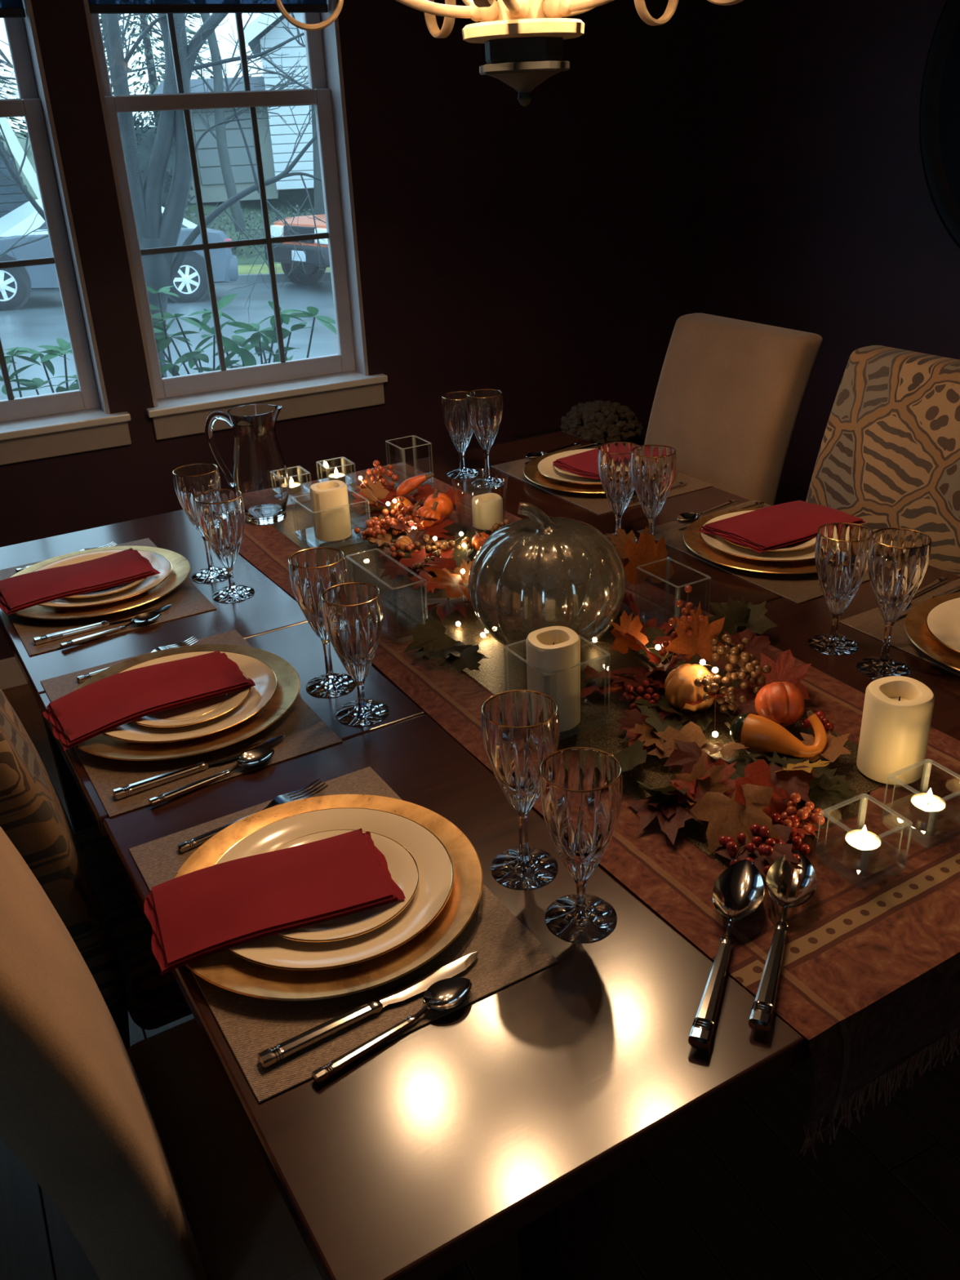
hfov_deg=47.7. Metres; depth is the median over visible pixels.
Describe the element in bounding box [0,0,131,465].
window
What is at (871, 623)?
placemat
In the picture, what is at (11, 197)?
house
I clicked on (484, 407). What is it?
bowl
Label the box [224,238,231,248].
tail lamp
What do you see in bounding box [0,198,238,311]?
sedan
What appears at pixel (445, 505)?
pumpkin
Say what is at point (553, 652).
pillar candle
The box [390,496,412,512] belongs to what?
pumpkin
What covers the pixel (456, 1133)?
dining table
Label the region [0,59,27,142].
conifer
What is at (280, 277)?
curb
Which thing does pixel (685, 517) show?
bowl
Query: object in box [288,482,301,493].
cup
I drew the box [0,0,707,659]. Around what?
wall
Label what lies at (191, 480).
bowl
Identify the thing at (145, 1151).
dining chair
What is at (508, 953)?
placemat
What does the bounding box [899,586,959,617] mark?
table knife
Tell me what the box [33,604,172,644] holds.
table knife
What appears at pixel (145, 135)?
hedge
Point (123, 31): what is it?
bare tree
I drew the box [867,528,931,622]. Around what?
bowl
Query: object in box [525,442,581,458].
teaspoon
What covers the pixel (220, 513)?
bowl
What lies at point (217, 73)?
bare tree
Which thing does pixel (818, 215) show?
wall
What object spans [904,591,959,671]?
charger plate
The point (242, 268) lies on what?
grass verge
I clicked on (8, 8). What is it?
roller blind
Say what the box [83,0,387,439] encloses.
window
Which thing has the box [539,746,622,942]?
goblet
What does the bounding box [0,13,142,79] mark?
bare tree
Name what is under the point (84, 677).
fork
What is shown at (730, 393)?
dining chair
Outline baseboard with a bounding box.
[0,656,27,689]
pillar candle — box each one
[309,480,351,542]
[471,493,502,530]
[526,626,580,732]
[856,675,934,785]
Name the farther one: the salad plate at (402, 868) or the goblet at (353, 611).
the goblet at (353, 611)
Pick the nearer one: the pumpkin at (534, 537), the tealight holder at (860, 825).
the tealight holder at (860, 825)
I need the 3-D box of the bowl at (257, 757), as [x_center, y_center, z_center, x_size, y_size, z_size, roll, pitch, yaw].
[-0.313,0.167,1.519,0.057,0.009,0.042,-21,32,-33]
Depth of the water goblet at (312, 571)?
1.65 m
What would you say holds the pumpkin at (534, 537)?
on the strip
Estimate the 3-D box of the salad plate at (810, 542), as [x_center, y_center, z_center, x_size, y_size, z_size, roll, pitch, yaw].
[0.579,-0.207,2.171,0.198,0.018,0.198,-17,29,-27]
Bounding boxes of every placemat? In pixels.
[0,537,216,656]
[40,630,342,817]
[128,766,558,1102]
[490,442,714,515]
[636,499,870,604]
[839,578,959,675]
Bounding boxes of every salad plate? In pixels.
[66,560,146,597]
[131,671,251,727]
[271,829,418,942]
[553,453,584,477]
[722,536,816,551]
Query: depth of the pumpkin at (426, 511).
2.28 m
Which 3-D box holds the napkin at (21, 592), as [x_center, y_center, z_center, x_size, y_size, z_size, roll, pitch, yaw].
[-0.779,-0.118,2.085,0.295,0.024,0.158,-18,30,-28]
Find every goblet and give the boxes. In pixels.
[172,462,228,582]
[195,488,254,602]
[288,546,355,697]
[321,582,389,725]
[441,391,479,479]
[466,388,504,488]
[481,689,559,888]
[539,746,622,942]
[597,441,639,546]
[630,444,676,561]
[807,522,873,655]
[856,528,931,679]
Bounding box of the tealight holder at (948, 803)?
[882,803,958,848]
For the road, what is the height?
7.034 m
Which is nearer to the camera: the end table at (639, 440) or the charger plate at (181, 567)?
the charger plate at (181, 567)
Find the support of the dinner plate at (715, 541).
on the charger plate at (692, 539)
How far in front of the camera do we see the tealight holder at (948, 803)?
1.29 m
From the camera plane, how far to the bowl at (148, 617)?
1.97 m
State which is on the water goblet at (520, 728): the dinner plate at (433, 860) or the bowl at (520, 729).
the bowl at (520, 729)
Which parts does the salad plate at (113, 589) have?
dish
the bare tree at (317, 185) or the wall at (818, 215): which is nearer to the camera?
the wall at (818, 215)
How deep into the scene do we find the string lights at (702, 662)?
1.85 m
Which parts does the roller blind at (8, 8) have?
rail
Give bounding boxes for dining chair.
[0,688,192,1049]
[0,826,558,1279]
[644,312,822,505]
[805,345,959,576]
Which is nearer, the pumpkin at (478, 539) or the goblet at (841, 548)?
the goblet at (841, 548)
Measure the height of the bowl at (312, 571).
0.133 m
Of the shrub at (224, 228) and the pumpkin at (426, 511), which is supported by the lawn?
the shrub at (224, 228)
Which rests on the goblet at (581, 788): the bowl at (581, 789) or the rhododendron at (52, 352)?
the bowl at (581, 789)
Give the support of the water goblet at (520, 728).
on the dining table at (456, 1133)
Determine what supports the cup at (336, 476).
on the tealight at (336, 476)
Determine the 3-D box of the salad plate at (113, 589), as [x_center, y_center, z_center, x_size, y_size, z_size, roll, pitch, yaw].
[-0.739,-0.115,2.106,0.198,0.018,0.198,-17,29,-27]
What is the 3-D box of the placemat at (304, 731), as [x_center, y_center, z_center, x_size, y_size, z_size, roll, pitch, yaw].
[-0.458,0.107,1.670,0.333,0.002,0.458,-17,29,-27]
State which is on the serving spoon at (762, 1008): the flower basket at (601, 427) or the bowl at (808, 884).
the bowl at (808, 884)
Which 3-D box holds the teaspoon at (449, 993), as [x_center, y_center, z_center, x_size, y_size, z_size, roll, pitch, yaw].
[-0.082,0.379,1.061,0.186,0.012,0.042,-21,32,-33]
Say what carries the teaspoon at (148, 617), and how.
on the placemat at (186, 600)
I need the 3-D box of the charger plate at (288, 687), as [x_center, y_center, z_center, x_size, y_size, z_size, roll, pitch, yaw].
[-0.458,0.094,1.672,0.363,0.018,0.363,1,26,8]
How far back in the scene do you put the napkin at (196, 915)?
1.20 m
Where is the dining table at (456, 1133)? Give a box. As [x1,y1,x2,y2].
[0,431,959,1279]
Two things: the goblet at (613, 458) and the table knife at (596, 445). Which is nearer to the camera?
the goblet at (613, 458)
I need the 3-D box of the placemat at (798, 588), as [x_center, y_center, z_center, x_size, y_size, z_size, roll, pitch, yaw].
[0.590,-0.189,2.179,0.333,0.002,0.458,-17,29,-27]
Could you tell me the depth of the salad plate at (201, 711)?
1.62 m
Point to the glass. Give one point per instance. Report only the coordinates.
(506, 475)
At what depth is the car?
18.11 m
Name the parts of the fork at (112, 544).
handle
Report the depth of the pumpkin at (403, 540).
2.17 m
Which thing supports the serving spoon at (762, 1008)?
on the dining table at (456, 1133)
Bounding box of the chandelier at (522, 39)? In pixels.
[275,0,743,106]
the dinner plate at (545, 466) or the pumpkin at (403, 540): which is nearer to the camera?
the pumpkin at (403, 540)
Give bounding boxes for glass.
[451,475,507,534]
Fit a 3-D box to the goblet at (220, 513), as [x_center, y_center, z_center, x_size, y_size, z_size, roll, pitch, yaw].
[-0.474,-0.176,2.029,0.086,0.197,0.086,3,27,12]
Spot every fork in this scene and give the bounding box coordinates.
[15,541,117,573]
[76,635,199,683]
[177,777,328,853]
[628,480,687,503]
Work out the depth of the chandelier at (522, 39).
1.46 m
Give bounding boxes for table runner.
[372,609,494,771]
[767,644,959,1159]
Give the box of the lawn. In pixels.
[0,133,324,265]
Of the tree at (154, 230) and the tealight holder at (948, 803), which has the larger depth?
the tree at (154, 230)
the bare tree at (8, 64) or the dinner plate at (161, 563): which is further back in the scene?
the bare tree at (8, 64)
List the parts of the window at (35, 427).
sash, sash, sill, frame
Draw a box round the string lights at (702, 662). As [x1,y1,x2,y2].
[358,475,718,737]
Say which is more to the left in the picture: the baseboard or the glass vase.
the baseboard
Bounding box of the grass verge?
[237,263,330,274]
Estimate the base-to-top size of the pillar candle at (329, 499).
0.111 m
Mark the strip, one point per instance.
(505, 670)
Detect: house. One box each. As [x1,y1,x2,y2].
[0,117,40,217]
[153,13,313,203]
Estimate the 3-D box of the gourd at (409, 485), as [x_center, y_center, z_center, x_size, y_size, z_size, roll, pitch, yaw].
[-0.143,-0.343,2.398,0.086,0.051,0.029,-7,26,-8]
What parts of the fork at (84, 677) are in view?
handle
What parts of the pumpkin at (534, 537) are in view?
stem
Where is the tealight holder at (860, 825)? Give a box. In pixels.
[817,825,900,889]
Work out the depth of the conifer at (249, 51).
34.48 m
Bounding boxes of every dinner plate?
[32,549,172,607]
[102,651,277,742]
[213,807,453,970]
[537,448,601,484]
[699,510,815,561]
[925,597,959,653]
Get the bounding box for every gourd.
[396,472,434,496]
[729,710,826,758]
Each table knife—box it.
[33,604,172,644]
[112,734,284,799]
[257,951,478,1069]
[524,443,602,464]
[678,500,764,528]
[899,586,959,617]
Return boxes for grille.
[283,225,315,243]
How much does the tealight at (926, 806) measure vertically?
0.035 m
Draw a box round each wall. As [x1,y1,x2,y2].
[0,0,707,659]
[694,0,959,505]
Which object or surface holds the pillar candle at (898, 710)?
on the strip
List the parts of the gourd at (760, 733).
stem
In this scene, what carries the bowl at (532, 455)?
on the teaspoon at (532, 455)
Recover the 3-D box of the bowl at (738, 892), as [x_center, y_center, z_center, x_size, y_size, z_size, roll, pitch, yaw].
[0.286,0.280,1.199,0.055,0.014,0.105,8,30,20]
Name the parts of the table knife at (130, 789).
handle, blade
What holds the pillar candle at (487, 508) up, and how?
in the glass
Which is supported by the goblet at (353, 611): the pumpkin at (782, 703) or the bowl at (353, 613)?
the bowl at (353, 613)
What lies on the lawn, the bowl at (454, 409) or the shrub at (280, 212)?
the shrub at (280, 212)
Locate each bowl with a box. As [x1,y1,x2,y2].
[131,612,161,623]
[172,463,221,537]
[195,489,244,568]
[236,748,274,766]
[288,548,346,639]
[321,583,382,681]
[422,977,471,1011]
[441,391,473,452]
[466,389,503,449]
[481,691,559,813]
[525,451,544,458]
[539,748,622,880]
[597,442,638,515]
[630,445,676,519]
[676,512,698,521]
[711,859,764,920]
[764,850,817,907]
[814,524,872,614]
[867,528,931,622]
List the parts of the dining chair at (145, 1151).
backrest, seat, leg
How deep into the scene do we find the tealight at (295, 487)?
2.53 m
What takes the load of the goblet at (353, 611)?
on the dining table at (456, 1133)
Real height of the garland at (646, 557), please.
0.149 m
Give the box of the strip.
[271,486,886,868]
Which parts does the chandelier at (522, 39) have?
arm, arm, arm, plate, lamp shade, arm, arm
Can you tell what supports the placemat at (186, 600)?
on the dining table at (456, 1133)
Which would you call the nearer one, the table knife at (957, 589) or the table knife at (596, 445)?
the table knife at (957, 589)
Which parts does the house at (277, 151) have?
garage panel, garage panel, garage panel, garage panel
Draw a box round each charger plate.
[9,546,191,619]
[71,644,300,760]
[173,794,483,1000]
[523,447,635,493]
[683,507,817,573]
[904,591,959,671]
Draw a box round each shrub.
[183,200,264,259]
[241,202,324,254]
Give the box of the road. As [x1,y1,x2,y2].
[0,280,338,399]
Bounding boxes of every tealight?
[288,476,301,493]
[328,466,345,481]
[843,825,881,860]
[909,788,946,821]
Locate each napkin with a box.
[0,547,159,615]
[42,650,255,751]
[143,828,405,975]
[552,448,677,479]
[697,500,866,552]
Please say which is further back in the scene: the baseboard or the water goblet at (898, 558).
the baseboard
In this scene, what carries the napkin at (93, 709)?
on the salad plate at (201, 711)
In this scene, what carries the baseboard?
attached to the wall at (542, 254)
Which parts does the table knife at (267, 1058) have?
handle, blade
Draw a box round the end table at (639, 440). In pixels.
[512,422,648,445]
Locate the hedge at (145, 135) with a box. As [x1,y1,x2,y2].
[133,111,196,208]
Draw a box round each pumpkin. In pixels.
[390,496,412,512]
[390,535,412,552]
[418,501,441,526]
[423,488,453,520]
[467,502,626,653]
[471,530,491,551]
[664,663,717,713]
[755,681,804,726]
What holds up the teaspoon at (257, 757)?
on the placemat at (304, 731)
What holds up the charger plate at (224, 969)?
on the placemat at (508, 953)
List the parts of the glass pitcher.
handle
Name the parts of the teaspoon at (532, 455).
handle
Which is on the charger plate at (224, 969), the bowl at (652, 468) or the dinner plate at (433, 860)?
the dinner plate at (433, 860)
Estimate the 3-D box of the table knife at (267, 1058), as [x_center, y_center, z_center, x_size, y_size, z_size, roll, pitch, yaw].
[-0.103,0.367,1.089,0.250,0.011,0.019,-18,30,-28]
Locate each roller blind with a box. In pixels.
[0,0,26,17]
[88,0,328,13]
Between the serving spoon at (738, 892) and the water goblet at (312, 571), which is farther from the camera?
the water goblet at (312, 571)
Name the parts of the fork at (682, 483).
handle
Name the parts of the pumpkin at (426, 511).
stem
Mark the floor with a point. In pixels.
(734, 1195)
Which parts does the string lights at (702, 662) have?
fairy bulb, fairy bulb, fairy bulb, fairy bulb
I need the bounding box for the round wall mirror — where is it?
[919,0,959,248]
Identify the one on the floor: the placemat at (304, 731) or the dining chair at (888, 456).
the dining chair at (888, 456)
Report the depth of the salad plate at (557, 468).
2.59 m
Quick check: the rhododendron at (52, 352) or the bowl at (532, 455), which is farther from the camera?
the rhododendron at (52, 352)
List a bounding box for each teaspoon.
[59,612,161,648]
[148,748,274,806]
[311,977,471,1084]
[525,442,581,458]
[676,499,737,521]
[909,576,947,603]
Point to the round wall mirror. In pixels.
(940, 98)
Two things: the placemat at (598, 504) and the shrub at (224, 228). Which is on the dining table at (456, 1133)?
the placemat at (598, 504)
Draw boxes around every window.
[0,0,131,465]
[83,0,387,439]
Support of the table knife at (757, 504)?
on the placemat at (798, 588)
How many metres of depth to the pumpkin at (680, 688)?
1.55 m
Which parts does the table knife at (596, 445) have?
handle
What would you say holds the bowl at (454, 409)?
on the goblet at (454, 409)
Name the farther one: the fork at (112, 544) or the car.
the car
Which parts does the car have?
number plate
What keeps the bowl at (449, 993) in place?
on the teaspoon at (449, 993)
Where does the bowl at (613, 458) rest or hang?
on the goblet at (613, 458)
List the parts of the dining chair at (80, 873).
backrest, leg, seat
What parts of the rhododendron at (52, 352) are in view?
stem, stem, stem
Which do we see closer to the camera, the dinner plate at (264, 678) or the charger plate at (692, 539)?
the dinner plate at (264, 678)
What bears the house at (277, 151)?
on the lawn
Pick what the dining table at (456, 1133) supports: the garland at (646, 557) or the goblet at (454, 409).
the goblet at (454, 409)
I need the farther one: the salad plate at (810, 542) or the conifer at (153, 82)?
the conifer at (153, 82)
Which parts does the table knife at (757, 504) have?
blade, handle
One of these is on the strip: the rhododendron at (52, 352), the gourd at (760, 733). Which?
the gourd at (760, 733)
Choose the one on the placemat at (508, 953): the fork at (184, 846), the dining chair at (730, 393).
the fork at (184, 846)
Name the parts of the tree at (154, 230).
stem, stem, stem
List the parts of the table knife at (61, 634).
handle, blade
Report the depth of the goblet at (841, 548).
1.71 m
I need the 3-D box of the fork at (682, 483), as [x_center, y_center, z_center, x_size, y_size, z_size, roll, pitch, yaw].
[0.400,-0.337,2.485,0.210,0.011,0.024,-21,32,-33]
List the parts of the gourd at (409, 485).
stem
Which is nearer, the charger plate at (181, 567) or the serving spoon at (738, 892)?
the serving spoon at (738, 892)
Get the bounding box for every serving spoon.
[688,859,764,1049]
[748,850,817,1032]
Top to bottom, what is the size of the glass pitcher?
0.250 m
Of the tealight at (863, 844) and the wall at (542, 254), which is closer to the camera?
the tealight at (863, 844)
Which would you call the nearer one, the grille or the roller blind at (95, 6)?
the roller blind at (95, 6)
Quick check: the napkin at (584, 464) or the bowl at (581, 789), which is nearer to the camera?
the bowl at (581, 789)
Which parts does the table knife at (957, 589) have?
blade, handle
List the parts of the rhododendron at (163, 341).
stem, stem, stem, stem, stem, stem, stem, stem, stem, stem, stem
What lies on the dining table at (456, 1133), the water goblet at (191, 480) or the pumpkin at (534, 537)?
the water goblet at (191, 480)
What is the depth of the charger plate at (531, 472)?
2.57 m
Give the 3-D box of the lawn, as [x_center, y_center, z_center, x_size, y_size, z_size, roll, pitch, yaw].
[-13.104,-12.102,29.027,80.000,8.808,26.600,-17,29,-27]
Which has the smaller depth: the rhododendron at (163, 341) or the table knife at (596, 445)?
the table knife at (596, 445)
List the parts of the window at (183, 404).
sash, sash, sill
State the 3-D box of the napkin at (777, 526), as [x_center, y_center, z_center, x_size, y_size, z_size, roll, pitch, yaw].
[0.612,-0.235,2.195,0.310,0.023,0.174,-18,30,-29]
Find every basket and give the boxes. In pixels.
[560,400,643,444]
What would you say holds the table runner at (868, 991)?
on the dining table at (456, 1133)
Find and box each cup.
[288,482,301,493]
[328,472,345,481]
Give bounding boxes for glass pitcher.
[204,404,289,524]
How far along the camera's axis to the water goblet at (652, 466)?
2.06 m
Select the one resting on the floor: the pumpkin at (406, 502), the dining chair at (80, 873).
the dining chair at (80, 873)
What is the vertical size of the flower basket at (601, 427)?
0.154 m
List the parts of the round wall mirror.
glass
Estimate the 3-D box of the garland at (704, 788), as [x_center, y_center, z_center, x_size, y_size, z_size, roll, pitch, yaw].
[0.316,0.061,1.521,0.359,0.138,0.725,-3,26,0]
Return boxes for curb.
[31,271,331,291]
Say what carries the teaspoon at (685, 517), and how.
on the placemat at (798, 588)
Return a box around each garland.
[348,460,674,671]
[580,585,858,877]
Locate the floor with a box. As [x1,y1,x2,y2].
[0,684,959,1279]
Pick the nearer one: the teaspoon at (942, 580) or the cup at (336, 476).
the teaspoon at (942, 580)
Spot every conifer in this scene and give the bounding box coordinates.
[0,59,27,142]
[98,13,224,126]
[233,13,263,76]
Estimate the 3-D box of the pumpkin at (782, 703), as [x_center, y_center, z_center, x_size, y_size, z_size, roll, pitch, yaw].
[0.422,0.091,1.530,0.067,0.068,0.068,11,29,25]
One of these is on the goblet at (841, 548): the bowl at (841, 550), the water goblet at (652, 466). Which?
the bowl at (841, 550)
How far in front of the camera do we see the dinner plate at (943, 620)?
1.78 m
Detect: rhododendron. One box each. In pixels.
[0,337,79,398]
[146,285,336,377]
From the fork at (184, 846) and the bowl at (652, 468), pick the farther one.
the bowl at (652, 468)
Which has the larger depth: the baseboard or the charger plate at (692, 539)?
the baseboard
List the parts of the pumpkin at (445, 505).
stem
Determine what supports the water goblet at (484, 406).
on the dining table at (456, 1133)
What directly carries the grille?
attached to the car
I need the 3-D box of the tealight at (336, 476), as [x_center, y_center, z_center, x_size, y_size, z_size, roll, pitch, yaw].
[-0.343,-0.396,2.592,0.040,0.035,0.040,-17,29,-27]
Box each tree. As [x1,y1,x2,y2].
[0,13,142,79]
[0,13,328,377]
[98,13,164,121]
[100,13,307,231]
[218,13,324,214]

